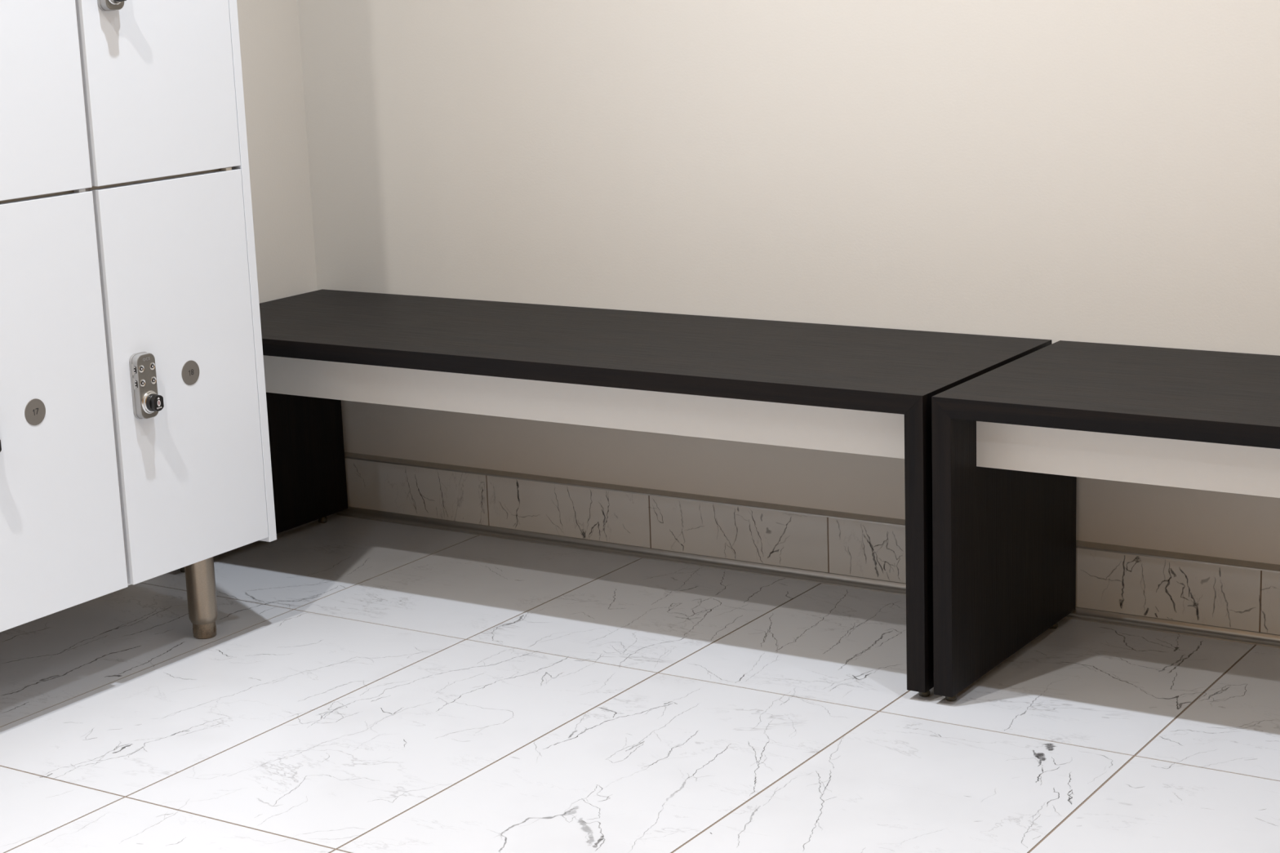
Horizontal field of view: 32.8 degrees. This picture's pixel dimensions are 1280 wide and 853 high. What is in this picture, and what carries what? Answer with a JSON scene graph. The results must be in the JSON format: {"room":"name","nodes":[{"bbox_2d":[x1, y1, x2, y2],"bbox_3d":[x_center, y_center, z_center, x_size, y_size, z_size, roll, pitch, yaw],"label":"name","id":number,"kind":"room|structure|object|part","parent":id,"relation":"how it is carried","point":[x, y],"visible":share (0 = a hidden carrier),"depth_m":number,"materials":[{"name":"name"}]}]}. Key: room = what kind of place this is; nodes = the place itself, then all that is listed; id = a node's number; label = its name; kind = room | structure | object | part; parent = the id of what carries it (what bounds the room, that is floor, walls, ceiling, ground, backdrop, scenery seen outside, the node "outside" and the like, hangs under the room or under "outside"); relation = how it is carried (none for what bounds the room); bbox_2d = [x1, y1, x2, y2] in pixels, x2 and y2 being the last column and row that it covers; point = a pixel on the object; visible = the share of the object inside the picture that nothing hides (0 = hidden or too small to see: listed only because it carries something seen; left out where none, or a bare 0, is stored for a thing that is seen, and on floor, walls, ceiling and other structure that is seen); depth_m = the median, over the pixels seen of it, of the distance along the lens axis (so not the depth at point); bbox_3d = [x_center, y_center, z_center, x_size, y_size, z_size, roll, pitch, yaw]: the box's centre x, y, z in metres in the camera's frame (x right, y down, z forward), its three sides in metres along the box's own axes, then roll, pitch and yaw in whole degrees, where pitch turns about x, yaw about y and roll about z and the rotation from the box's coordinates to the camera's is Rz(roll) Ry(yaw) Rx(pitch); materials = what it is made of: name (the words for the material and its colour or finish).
{"room":"changing room","nodes":[
{"label":"changing room","id":0,"kind":"room"},
{"bbox_2d":[236,0,317,302],"bbox_3d":[-2.053,-0.646,2.031,0.100,2.720,5.000,6,15,32],"label":"wall","id":1,"kind":"structure","parent":0,"point":[269,37],"depth_m":4.11,"materials":[{"name":"beige paint"}]},
{"bbox_2d":[0,514,1279,852],"bbox_3d":[-0.029,0.875,1.066,4.600,0.020,5.000,6,15,32],"label":"floor","id":2,"kind":"structure","parent":0,"point":[361,686],"depth_m":3.09,"materials":[{"name":"tile"}]},
{"bbox_2d":[0,0,276,639],"bbox_3d":[-1.129,-0.518,2.941,0.465,1.973,1.271,6,15,32],"label":"locker","id":3,"kind":"object","parent":2,"relation":"on","point":[135,446],"visible":1,"depth_m":3.20,"materials":[{"name":"white laminate"}]},
{"bbox_3d":[-0.888,-0.606,2.952,0.018,0.594,0.299,6,15,32],"label":"locker door","id":4,"kind":"part","parent":3,"relation":"part of","materials":[{"name":"white laminate"}]},
{"bbox_3d":[-0.867,-0.020,3.081,0.018,0.594,0.299,6,15,32],"label":"locker door","id":5,"kind":"part","parent":3,"relation":"part of","materials":[{"name":"white laminate"}]},
{"bbox_3d":[-0.752,-0.084,3.224,0.005,0.017,0.001,6,15,32],"label":"slot plate","id":6,"kind":"part","parent":3,"relation":"part of","materials":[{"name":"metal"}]},
{"bbox_3d":[-0.722,-0.035,3.239,0.014,0.026,0.026,6,15,32],"label":"knob","id":7,"kind":"part","parent":3,"relation":"part of","materials":[{"name":"black plastic"}]},
{"bbox_3d":[-0.721,-0.668,3.206,0.018,0.594,0.299,6,15,32],"label":"locker door","id":8,"kind":"part","parent":3,"relation":"part of","materials":[{"name":"white laminate"}]},
{"bbox_3d":[-0.699,-0.082,3.335,0.018,0.594,0.299,6,15,32],"label":"locker door","id":9,"kind":"part","parent":3,"relation":"part of","materials":[{"name":"white laminate"}]},
{"bbox_3d":[-0.714,0.253,3.534,0.047,0.133,0.047,6,15,32],"label":"leg","id":10,"kind":"part","parent":3,"relation":"part of","materials":[{"name":"metal"}]},
{"bbox_3d":[-0.808,-0.720,3.446,0.430,1.818,0.017,6,15,32],"label":"panel","id":11,"kind":"part","parent":3,"relation":"part of","materials":[{"name":"white laminate"}]},
{"bbox_2d":[180,288,1052,697],"bbox_3d":[-0.103,0.065,3.664,1.499,0.450,0.467,6,15,32],"label":"bench","id":12,"kind":"object","parent":2,"relation":"on","point":[862,390],"visible":0.51,"depth_m":3.47,"materials":[{"name":"brown wood"}]},
{"bbox_3d":[-0.721,-0.005,4.055,0.029,0.435,0.467,6,15,32],"label":"panel","id":13,"kind":"part","parent":12,"relation":"part of","materials":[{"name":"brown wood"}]},
{"bbox_3d":[0.515,0.122,3.270,0.029,0.435,0.467,6,15,32],"label":"panel","id":14,"kind":"part","parent":12,"relation":"part of","materials":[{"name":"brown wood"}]},
{"bbox_2d":[931,340,1279,701],"bbox_3d":[1.169,0.196,2.857,1.499,0.450,0.467,6,15,32],"label":"bench","id":15,"kind":"object","parent":2,"relation":"on","point":[1011,442],"visible":1,"depth_m":3.07,"materials":[{"name":"brown wood"}]},
{"bbox_3d":[0.551,0.126,3.248,0.029,0.435,0.467,6,15,32],"label":"panel","id":16,"kind":"part","parent":15,"relation":"part of","materials":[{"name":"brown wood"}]},
{"bbox_2d":[297,0,1279,564],"bbox_3d":[1.300,-0.952,2.861,4.800,2.720,0.100,6,15,32],"label":"wall","id":17,"kind":"structure","parent":0,"point":[1103,171],"depth_m":3.61,"materials":[{"name":"beige paint"}]},
{"bbox_2d":[333,506,1279,648],"bbox_3d":[1.311,0.362,3.091,4.600,0.016,0.015,6,15,32],"label":"trim","id":18,"kind":"structure","parent":17,"relation":"attached to","point":[1259,638],"depth_m":3.80,"materials":[{"name":"metal"}]},
{"bbox_2d":[344,457,1279,635],"bbox_3d":[1.315,0.303,3.089,4.600,0.098,0.012,6,15,32],"label":"baseboard","id":19,"kind":"structure","parent":17,"relation":"attached to","point":[1202,593],"depth_m":3.79,"materials":[{"name":"tile"}]},
{"bbox_2d":[344,452,1279,573],"bbox_3d":[1.314,0.249,3.078,4.600,0.006,0.009,6,15,32],"label":"trim","id":20,"kind":"structure","parent":17,"relation":"attached to","point":[1133,549],"depth_m":3.79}
]}

